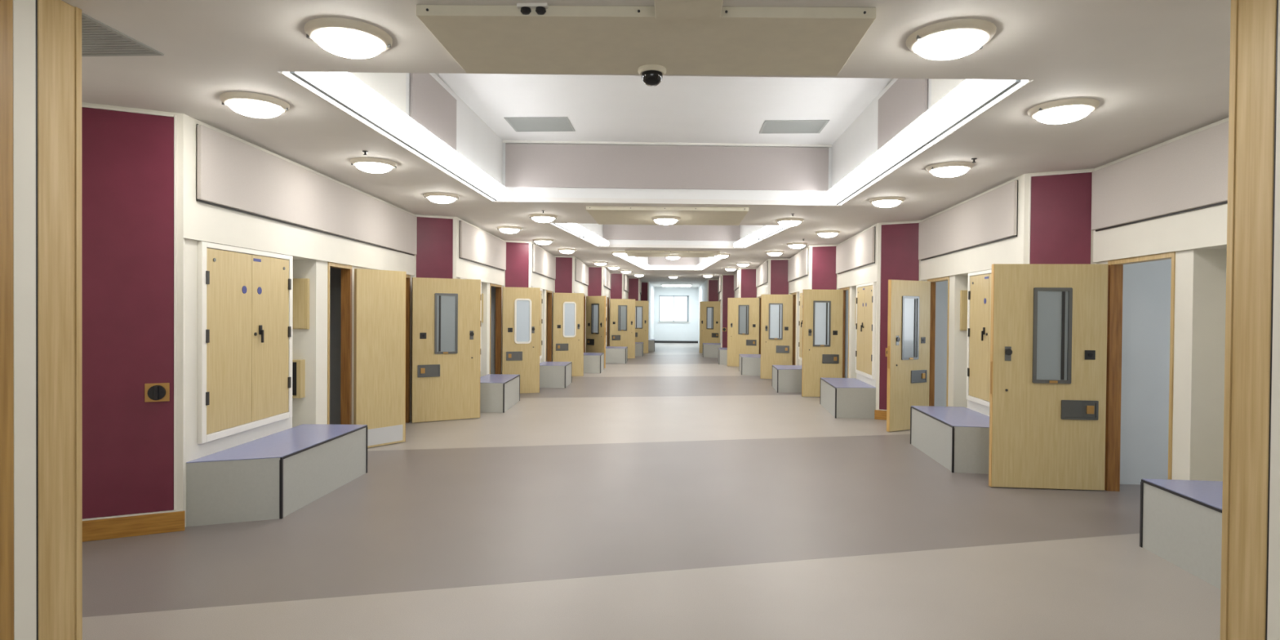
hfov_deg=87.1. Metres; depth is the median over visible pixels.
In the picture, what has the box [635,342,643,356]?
bench
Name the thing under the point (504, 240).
wall
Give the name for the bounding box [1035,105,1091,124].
diffuser
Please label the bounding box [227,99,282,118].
diffuser
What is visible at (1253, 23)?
door frame
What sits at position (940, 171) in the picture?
diffuser
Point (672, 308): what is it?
window
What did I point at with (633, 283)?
panel
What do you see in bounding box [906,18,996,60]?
ceiling lamp
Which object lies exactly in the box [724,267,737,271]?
ceiling lamp
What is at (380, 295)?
door
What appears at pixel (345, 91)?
linear light
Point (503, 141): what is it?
trim
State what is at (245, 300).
upper cabinet
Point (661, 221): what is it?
diffuser
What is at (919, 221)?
wall
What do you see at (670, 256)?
ceiling lamp
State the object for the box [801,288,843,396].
door
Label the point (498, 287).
door frame
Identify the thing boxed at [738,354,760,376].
bench
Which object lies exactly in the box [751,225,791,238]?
linear light
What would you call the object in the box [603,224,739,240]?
panel
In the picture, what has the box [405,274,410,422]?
door frame
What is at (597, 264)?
diffuser
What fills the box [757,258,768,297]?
wall
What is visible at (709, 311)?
door
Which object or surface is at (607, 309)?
door frame
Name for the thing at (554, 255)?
wall
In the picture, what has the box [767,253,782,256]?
diffuser
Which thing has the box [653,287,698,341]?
wall
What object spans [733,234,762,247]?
linear light
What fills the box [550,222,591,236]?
linear light
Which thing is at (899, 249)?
panel
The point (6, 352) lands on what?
trim
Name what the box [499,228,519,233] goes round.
diffuser
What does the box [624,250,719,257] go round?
board
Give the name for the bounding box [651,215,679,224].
ceiling lamp
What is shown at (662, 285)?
rooflight
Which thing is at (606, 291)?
wall
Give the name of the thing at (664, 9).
panel
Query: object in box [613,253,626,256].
diffuser
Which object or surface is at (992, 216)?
acoustic panel
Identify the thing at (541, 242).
diffuser
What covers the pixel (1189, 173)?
acoustic panel
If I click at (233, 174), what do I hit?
acoustic panel
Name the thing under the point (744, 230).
ceiling
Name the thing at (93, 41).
grille
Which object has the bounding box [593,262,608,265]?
ceiling lamp
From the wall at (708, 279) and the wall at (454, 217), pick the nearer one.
the wall at (454, 217)
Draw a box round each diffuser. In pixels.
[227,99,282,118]
[314,28,382,58]
[355,162,391,173]
[427,195,455,204]
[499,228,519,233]
[532,217,554,222]
[534,240,551,244]
[560,250,573,253]
[595,262,605,265]
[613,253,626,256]
[618,256,644,269]
[654,218,676,224]
[666,257,679,259]
[715,255,728,257]
[725,268,735,271]
[737,263,748,266]
[744,238,762,247]
[764,226,791,238]
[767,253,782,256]
[778,220,800,226]
[788,244,804,248]
[817,232,837,237]
[872,200,900,207]
[915,30,986,60]
[930,166,968,177]
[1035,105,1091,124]
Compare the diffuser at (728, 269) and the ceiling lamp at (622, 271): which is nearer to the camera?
the diffuser at (728, 269)
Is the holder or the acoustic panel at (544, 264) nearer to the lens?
the holder
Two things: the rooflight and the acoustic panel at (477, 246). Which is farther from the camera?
the rooflight
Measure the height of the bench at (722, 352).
0.470 m
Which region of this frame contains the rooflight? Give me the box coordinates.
[660,284,692,287]
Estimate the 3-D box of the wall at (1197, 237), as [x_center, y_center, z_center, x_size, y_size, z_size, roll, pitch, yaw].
[4.296,0.080,4.693,0.450,2.970,3.265,1,1,6]
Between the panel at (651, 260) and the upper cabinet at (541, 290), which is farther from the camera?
the panel at (651, 260)
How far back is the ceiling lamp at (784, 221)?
9.81 m
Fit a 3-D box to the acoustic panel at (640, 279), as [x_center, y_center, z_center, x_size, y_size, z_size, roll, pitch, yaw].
[0.029,-1.369,28.243,0.045,0.563,3.183,0,1,0]
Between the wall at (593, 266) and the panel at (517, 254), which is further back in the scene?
the wall at (593, 266)
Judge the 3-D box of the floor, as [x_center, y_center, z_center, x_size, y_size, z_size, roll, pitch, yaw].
[0.784,1.492,14.770,25.147,0.120,44.948,0,1,-13]
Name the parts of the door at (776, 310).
pane, vision panel, shutter rail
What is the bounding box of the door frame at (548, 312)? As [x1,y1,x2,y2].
[545,289,551,361]
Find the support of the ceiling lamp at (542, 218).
attached to the ceiling at (1068, 40)
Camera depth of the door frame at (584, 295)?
19.73 m
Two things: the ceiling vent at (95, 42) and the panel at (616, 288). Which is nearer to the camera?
the ceiling vent at (95, 42)
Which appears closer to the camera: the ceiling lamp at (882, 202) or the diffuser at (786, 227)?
the ceiling lamp at (882, 202)
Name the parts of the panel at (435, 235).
trim, edge trim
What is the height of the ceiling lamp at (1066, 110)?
0.094 m
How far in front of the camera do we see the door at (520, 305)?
13.01 m
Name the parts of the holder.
knob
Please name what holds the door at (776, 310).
attached to the door frame at (794, 295)
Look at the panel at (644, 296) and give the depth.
29.94 m
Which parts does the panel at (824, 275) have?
edge trim, trim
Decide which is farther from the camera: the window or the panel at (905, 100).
the window
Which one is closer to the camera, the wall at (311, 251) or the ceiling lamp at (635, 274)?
the wall at (311, 251)
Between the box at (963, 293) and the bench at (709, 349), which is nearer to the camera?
the box at (963, 293)
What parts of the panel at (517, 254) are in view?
edge trim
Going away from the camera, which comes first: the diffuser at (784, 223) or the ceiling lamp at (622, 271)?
the diffuser at (784, 223)
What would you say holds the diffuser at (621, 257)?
attached to the linear light at (634, 260)
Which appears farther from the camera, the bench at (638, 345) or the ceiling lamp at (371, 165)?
the bench at (638, 345)
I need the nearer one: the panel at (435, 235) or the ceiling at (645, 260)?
the panel at (435, 235)
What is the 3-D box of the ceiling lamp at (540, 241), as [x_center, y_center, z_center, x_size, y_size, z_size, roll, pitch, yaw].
[-1.863,-1.493,12.955,0.410,0.094,0.410,0,1,3]
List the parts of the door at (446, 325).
lock plate, shutter rail, vision panel, pane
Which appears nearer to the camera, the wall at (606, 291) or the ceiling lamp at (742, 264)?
the ceiling lamp at (742, 264)
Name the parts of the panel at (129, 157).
trim, trim, edge trim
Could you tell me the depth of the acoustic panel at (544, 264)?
14.55 m
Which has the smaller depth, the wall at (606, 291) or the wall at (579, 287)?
the wall at (579, 287)
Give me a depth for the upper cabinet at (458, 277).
11.32 m
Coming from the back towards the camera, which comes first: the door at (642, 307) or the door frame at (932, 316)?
the door at (642, 307)
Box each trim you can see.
[0,0,13,639]
[35,0,38,639]
[502,140,831,147]
[1265,0,1278,639]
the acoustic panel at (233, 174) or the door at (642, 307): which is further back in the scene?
the door at (642, 307)
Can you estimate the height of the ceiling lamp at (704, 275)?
0.094 m
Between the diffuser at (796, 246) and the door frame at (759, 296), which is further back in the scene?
the door frame at (759, 296)
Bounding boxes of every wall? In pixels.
[13,0,36,639]
[81,102,185,511]
[183,114,414,527]
[329,266,341,424]
[412,214,456,278]
[456,217,504,377]
[490,286,495,373]
[502,240,531,287]
[531,241,554,363]
[546,293,547,361]
[552,255,574,293]
[573,257,586,342]
[586,266,603,296]
[603,266,609,346]
[608,272,623,338]
[623,273,627,298]
[627,277,639,300]
[640,281,648,301]
[648,282,654,338]
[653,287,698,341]
[697,279,707,344]
[707,279,719,301]
[719,284,721,342]
[720,274,733,347]
[734,268,739,297]
[738,267,758,297]
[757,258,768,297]
[768,258,790,294]
[789,245,809,364]
[808,244,839,289]
[837,223,877,386]
[844,289,848,377]
[875,220,920,410]
[920,173,1024,416]
[933,280,947,406]
[1023,168,1097,263]
[1093,117,1228,481]
[1120,258,1171,484]
[1266,0,1279,639]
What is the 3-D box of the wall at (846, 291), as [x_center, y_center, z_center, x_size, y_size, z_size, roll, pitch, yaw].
[5.909,0.003,13.332,3.635,2.970,0.120,0,1,3]
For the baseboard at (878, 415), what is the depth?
10.16 m
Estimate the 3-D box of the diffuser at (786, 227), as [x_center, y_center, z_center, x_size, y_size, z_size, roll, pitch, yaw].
[2.334,-1.508,11.547,0.040,0.028,1.763,0,1,-3]
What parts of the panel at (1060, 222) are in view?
edge trim, trim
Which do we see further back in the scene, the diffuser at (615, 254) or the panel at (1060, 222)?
the diffuser at (615, 254)
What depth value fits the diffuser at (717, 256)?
15.65 m
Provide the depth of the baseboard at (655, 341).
35.85 m
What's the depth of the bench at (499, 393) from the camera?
10.56 m
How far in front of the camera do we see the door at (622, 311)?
23.07 m
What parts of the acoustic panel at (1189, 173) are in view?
backing frame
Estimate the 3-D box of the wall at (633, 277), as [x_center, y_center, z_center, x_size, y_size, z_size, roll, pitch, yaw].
[-0.337,-0.184,26.537,0.614,2.970,0.160,0,1,-15]
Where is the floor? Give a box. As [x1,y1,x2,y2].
[82,342,1221,639]
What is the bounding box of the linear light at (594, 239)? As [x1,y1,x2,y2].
[579,232,608,246]
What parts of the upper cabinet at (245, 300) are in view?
door, handle, door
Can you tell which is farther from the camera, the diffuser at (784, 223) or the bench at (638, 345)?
the bench at (638, 345)
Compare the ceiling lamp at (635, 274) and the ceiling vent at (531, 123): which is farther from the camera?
the ceiling lamp at (635, 274)
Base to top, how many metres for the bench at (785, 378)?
0.470 m
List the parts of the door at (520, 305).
vision panel, pane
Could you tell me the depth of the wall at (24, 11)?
2.88 m
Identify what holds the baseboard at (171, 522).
attached to the wall at (180, 420)
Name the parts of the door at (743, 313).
vision panel, pane, shutter rail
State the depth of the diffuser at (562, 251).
14.75 m
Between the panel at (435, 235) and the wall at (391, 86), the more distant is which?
the panel at (435, 235)
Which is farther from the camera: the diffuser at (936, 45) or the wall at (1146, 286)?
the wall at (1146, 286)
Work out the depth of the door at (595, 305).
19.28 m
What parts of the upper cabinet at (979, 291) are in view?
handle, door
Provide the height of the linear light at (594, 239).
0.103 m
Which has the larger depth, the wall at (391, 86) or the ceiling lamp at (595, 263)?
the ceiling lamp at (595, 263)
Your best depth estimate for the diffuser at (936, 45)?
3.28 m
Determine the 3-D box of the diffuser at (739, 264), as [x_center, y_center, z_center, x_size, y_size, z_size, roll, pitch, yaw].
[2.833,-1.498,18.510,0.320,0.062,0.320,0,1,3]
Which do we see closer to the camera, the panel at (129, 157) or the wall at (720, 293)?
the panel at (129, 157)
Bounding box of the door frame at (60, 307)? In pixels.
[37,0,82,639]
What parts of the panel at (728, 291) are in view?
edge trim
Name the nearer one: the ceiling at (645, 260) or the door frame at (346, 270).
the door frame at (346, 270)
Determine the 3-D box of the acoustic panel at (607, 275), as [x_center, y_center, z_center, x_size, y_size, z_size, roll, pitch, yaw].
[-1.044,-1.310,21.717,0.045,0.563,2.932,0,1,1]
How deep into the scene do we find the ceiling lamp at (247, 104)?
4.40 m
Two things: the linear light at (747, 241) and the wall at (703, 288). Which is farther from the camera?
the wall at (703, 288)
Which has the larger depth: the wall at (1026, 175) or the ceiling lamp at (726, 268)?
the ceiling lamp at (726, 268)
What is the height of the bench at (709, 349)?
0.470 m
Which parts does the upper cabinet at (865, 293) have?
door, door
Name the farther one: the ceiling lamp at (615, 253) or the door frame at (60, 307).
the ceiling lamp at (615, 253)
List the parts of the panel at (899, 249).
edge trim, trim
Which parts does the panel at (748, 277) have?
edge trim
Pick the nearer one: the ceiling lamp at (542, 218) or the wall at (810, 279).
the ceiling lamp at (542, 218)
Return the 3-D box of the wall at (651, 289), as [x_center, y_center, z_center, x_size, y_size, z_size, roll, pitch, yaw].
[0.438,-0.245,32.974,0.260,2.970,5.903,0,1,4]
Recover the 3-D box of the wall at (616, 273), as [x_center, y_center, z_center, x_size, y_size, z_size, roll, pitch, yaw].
[-0.899,-0.156,23.363,0.614,2.970,0.160,0,1,-15]
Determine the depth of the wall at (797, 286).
15.52 m
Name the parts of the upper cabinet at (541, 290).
door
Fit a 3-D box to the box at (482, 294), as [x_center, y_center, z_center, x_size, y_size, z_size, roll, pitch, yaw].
[-2.864,-0.212,11.856,0.205,0.510,0.053,0,1,1]
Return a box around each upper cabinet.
[197,241,293,444]
[457,277,481,371]
[531,286,542,358]
[605,297,606,343]
[798,290,802,360]
[855,282,875,379]
[966,269,991,407]
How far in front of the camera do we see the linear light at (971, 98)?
5.14 m
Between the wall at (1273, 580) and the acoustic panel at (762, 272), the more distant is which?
the acoustic panel at (762, 272)
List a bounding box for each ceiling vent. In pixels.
[81,12,164,56]
[503,116,575,132]
[759,120,829,133]
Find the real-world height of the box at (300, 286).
0.510 m
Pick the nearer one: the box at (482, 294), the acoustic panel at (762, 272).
the box at (482, 294)
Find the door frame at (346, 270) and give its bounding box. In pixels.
[327,262,351,424]
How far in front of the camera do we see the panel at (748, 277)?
20.37 m
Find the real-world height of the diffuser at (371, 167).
0.062 m
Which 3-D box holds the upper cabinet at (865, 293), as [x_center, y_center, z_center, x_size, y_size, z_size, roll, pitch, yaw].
[3.667,0.162,11.020,0.060,1.505,1.240,1,1,6]
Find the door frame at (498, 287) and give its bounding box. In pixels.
[489,283,502,373]
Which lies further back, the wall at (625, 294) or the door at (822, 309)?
the wall at (625, 294)
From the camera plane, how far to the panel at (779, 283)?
16.86 m
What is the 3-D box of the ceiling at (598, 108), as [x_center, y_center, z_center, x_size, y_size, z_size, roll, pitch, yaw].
[0.231,-1.899,6.258,4.626,0.770,5.040,0,1,3]
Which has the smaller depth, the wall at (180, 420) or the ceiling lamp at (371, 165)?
the wall at (180, 420)
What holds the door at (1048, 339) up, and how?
attached to the door frame at (1115, 267)
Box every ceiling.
[61,0,1231,287]
[405,72,931,200]
[577,223,765,245]
[636,257,708,268]
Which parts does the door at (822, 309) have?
vision panel, pane, shutter rail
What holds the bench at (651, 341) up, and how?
on the floor
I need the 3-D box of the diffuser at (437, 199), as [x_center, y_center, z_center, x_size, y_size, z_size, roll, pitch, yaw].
[-2.377,-1.430,8.076,0.320,0.062,0.320,0,1,3]
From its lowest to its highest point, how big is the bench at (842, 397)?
0.470 m
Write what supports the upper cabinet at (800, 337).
attached to the wall at (797, 286)
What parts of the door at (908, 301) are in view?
edge plate, vision panel, pane, shutter rail, lock plate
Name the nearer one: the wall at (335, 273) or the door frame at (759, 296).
the wall at (335, 273)
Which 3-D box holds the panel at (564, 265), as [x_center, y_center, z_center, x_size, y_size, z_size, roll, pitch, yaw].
[-1.867,-0.156,16.645,0.476,2.810,0.013,0,1,-15]
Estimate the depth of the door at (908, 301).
9.21 m
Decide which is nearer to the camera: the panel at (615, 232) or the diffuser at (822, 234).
the diffuser at (822, 234)
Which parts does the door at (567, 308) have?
vision panel, pane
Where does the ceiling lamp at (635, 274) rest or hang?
attached to the ceiling at (1068, 40)
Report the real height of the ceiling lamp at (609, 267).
0.094 m
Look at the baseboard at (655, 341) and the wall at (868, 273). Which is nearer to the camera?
the wall at (868, 273)
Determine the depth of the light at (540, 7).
3.03 m
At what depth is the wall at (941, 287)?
9.90 m
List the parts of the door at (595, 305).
shutter rail, vision panel, pane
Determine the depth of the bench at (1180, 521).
4.26 m
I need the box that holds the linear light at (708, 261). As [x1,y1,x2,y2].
[694,257,722,270]
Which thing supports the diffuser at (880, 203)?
attached to the ceiling lamp at (882, 202)
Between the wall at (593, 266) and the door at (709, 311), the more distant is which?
the door at (709, 311)
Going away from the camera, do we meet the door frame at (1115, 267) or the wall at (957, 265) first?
the door frame at (1115, 267)
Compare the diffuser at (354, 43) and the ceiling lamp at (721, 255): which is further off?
the ceiling lamp at (721, 255)
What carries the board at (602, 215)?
attached to the ceiling at (1068, 40)
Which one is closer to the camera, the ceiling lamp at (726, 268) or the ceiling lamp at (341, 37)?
the ceiling lamp at (341, 37)
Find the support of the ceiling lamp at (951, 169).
attached to the ceiling at (1068, 40)
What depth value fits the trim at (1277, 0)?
2.66 m
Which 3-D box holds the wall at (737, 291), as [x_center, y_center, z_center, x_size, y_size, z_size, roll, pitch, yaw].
[3.393,-0.108,22.059,0.450,2.970,3.244,1,1,6]
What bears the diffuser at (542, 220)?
attached to the ceiling lamp at (542, 218)
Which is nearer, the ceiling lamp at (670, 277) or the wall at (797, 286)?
the wall at (797, 286)
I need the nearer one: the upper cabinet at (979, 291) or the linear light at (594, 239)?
the upper cabinet at (979, 291)
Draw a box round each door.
[353,268,405,448]
[411,277,480,422]
[502,287,540,393]
[552,293,583,376]
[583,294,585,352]
[585,295,605,368]
[608,298,635,358]
[635,300,648,353]
[699,301,719,352]
[727,297,759,366]
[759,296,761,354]
[760,294,792,378]
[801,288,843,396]
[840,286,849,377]
[886,280,930,431]
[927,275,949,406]
[988,263,1107,490]
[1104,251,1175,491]
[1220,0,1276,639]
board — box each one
[416,4,875,75]
[586,205,748,225]
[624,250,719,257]
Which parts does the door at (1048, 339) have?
edge plate, vision panel, pane, shutter rail, lock plate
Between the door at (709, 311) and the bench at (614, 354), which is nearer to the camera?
the bench at (614, 354)
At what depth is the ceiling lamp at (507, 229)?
11.00 m
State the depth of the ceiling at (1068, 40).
4.09 m
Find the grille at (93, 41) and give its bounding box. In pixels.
[81,17,151,53]
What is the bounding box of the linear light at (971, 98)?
[818,79,1030,204]
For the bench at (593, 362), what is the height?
0.470 m
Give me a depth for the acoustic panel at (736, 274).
21.32 m
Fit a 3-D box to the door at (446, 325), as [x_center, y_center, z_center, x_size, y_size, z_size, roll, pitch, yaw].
[-2.787,0.425,9.737,0.980,2.047,0.072,0,1,-31]
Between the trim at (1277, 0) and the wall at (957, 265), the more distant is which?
the wall at (957, 265)
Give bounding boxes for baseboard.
[82,511,185,542]
[654,340,697,342]
[874,409,886,420]
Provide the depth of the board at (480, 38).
3.30 m
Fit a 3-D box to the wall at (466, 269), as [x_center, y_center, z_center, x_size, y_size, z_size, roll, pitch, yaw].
[-2.899,-0.048,11.505,0.450,2.970,3.182,0,1,1]
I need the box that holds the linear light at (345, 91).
[280,71,513,200]
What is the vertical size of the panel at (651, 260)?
0.490 m
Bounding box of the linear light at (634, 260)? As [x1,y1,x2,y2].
[617,254,652,269]
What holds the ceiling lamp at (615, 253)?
attached to the ceiling at (1068, 40)
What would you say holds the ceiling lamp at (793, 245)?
attached to the ceiling at (1068, 40)
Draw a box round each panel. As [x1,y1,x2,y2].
[81,104,182,520]
[196,124,417,255]
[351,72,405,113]
[409,72,456,150]
[416,215,453,278]
[459,220,506,271]
[505,142,828,191]
[505,240,529,287]
[532,244,555,279]
[555,256,573,293]
[574,258,588,285]
[587,266,602,296]
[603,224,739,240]
[603,267,611,289]
[610,272,622,298]
[623,274,628,292]
[628,277,639,300]
[640,279,641,294]
[640,282,648,301]
[648,257,698,265]
[707,279,718,301]
[717,275,721,293]
[721,274,734,347]
[733,269,738,291]
[740,268,756,297]
[755,260,768,287]
[769,258,788,294]
[787,247,808,282]
[811,244,836,289]
[835,226,875,274]
[875,222,919,410]
[877,78,928,150]
[918,180,1017,261]
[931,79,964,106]
[1027,170,1092,263]
[1091,120,1228,231]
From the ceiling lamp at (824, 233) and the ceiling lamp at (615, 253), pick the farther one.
the ceiling lamp at (615, 253)
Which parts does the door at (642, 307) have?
pane, vision panel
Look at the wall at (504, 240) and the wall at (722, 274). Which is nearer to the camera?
the wall at (504, 240)
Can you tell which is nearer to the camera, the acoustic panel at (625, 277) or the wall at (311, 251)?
the wall at (311, 251)
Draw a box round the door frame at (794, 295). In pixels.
[791,292,796,364]
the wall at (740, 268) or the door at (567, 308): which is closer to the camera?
the door at (567, 308)
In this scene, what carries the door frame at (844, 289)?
in the wall at (868, 273)
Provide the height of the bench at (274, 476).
0.470 m
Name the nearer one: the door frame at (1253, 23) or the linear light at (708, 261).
the door frame at (1253, 23)
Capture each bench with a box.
[186,424,368,526]
[480,373,519,413]
[539,361,572,387]
[583,352,604,373]
[605,346,627,363]
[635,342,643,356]
[648,338,654,351]
[702,342,720,357]
[717,347,727,364]
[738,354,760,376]
[772,364,801,392]
[819,377,875,418]
[910,405,989,474]
[1139,478,1222,590]
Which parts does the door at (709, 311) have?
vision panel, pane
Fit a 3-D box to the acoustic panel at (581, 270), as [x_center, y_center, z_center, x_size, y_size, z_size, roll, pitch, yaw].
[-1.573,-1.279,18.416,0.046,0.563,3.182,0,1,1]
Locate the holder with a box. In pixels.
[144,382,169,402]
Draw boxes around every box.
[292,278,309,328]
[481,293,483,322]
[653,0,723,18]
[960,289,967,330]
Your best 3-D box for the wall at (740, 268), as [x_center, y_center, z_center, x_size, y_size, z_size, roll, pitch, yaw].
[3.353,-0.091,20.453,0.673,2.970,0.160,1,1,16]
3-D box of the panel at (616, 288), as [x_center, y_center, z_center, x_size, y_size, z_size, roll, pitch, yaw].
[-0.804,-0.216,23.297,0.462,2.810,0.013,0,1,-15]
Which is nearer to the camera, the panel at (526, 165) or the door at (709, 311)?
the panel at (526, 165)
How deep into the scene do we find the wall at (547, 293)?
16.63 m
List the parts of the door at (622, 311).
vision panel, pane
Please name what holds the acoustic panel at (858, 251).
attached to the wall at (868, 273)
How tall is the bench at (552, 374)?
0.470 m
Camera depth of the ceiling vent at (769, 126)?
7.74 m
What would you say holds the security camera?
attached to the board at (480, 38)
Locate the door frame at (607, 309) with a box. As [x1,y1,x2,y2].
[606,297,608,346]
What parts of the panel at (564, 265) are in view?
edge trim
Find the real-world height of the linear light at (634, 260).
0.103 m
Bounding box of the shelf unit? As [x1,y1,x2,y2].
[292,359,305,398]
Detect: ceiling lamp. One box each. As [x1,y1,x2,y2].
[219,91,289,118]
[303,17,392,58]
[350,157,397,173]
[423,192,459,204]
[497,226,522,233]
[528,213,557,222]
[532,238,553,244]
[557,248,576,253]
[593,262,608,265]
[607,266,620,269]
[611,251,626,256]
[619,270,632,273]
[633,273,644,276]
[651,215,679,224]
[664,254,681,259]
[667,275,678,278]
[702,274,713,277]
[715,253,730,257]
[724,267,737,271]
[735,262,751,266]
[765,250,783,256]
[775,217,804,226]
[786,242,807,248]
[815,230,839,237]
[868,196,905,207]
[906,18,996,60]
[925,161,973,177]
[1026,97,1099,124]
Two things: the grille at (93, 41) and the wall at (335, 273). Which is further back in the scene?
the wall at (335, 273)
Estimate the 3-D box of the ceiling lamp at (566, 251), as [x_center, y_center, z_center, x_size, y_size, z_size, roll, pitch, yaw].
[-1.610,-1.511,14.844,0.410,0.094,0.410,0,1,3]
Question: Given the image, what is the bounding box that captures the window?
[657,295,689,322]
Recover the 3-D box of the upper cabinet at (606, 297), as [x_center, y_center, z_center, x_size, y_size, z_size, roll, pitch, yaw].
[-1.093,0.020,20.960,0.060,1.505,1.240,0,1,1]
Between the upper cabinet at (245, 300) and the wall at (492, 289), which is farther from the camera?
the wall at (492, 289)
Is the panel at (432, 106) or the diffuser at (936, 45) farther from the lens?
the panel at (432, 106)
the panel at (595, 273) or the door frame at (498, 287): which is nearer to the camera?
the door frame at (498, 287)
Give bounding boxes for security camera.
[637,64,666,86]
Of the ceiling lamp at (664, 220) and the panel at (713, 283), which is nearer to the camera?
the ceiling lamp at (664, 220)
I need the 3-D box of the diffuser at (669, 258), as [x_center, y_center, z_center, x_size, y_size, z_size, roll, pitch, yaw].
[0.770,-1.435,15.718,0.320,0.062,0.320,0,1,3]
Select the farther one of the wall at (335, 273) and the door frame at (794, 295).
the door frame at (794, 295)
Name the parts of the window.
sill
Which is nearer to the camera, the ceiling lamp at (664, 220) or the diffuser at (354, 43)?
the diffuser at (354, 43)
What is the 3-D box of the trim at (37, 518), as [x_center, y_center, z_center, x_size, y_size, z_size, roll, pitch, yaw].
[-2.653,0.043,2.937,0.046,2.970,0.012,0,1,3]
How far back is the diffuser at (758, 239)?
13.20 m
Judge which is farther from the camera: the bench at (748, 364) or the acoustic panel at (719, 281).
the acoustic panel at (719, 281)
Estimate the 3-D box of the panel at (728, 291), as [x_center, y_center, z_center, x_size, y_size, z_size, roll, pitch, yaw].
[3.090,-0.190,23.757,0.461,2.810,0.013,1,1,16]
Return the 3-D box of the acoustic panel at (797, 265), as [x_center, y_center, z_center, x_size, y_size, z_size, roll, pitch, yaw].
[3.552,-1.205,15.225,0.044,0.563,3.103,1,1,6]
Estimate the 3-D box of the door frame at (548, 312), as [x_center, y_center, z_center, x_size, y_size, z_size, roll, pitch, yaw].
[-2.203,0.351,15.936,0.105,2.090,0.890,0,1,1]
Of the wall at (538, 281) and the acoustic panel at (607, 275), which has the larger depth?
the acoustic panel at (607, 275)
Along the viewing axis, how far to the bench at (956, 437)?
7.02 m
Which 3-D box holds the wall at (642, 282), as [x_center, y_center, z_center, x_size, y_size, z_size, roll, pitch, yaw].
[0.107,-0.217,30.011,0.520,2.970,0.160,0,1,-20]
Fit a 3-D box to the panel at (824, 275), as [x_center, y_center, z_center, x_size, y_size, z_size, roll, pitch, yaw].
[3.646,-0.078,13.459,0.526,2.810,0.012,1,1,22]
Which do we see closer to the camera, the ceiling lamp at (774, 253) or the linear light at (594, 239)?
the linear light at (594, 239)
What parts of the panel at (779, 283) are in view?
edge trim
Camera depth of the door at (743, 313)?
19.96 m
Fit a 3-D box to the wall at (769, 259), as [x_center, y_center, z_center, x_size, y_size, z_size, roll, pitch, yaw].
[3.555,-0.053,16.949,0.645,2.970,0.160,1,1,14]

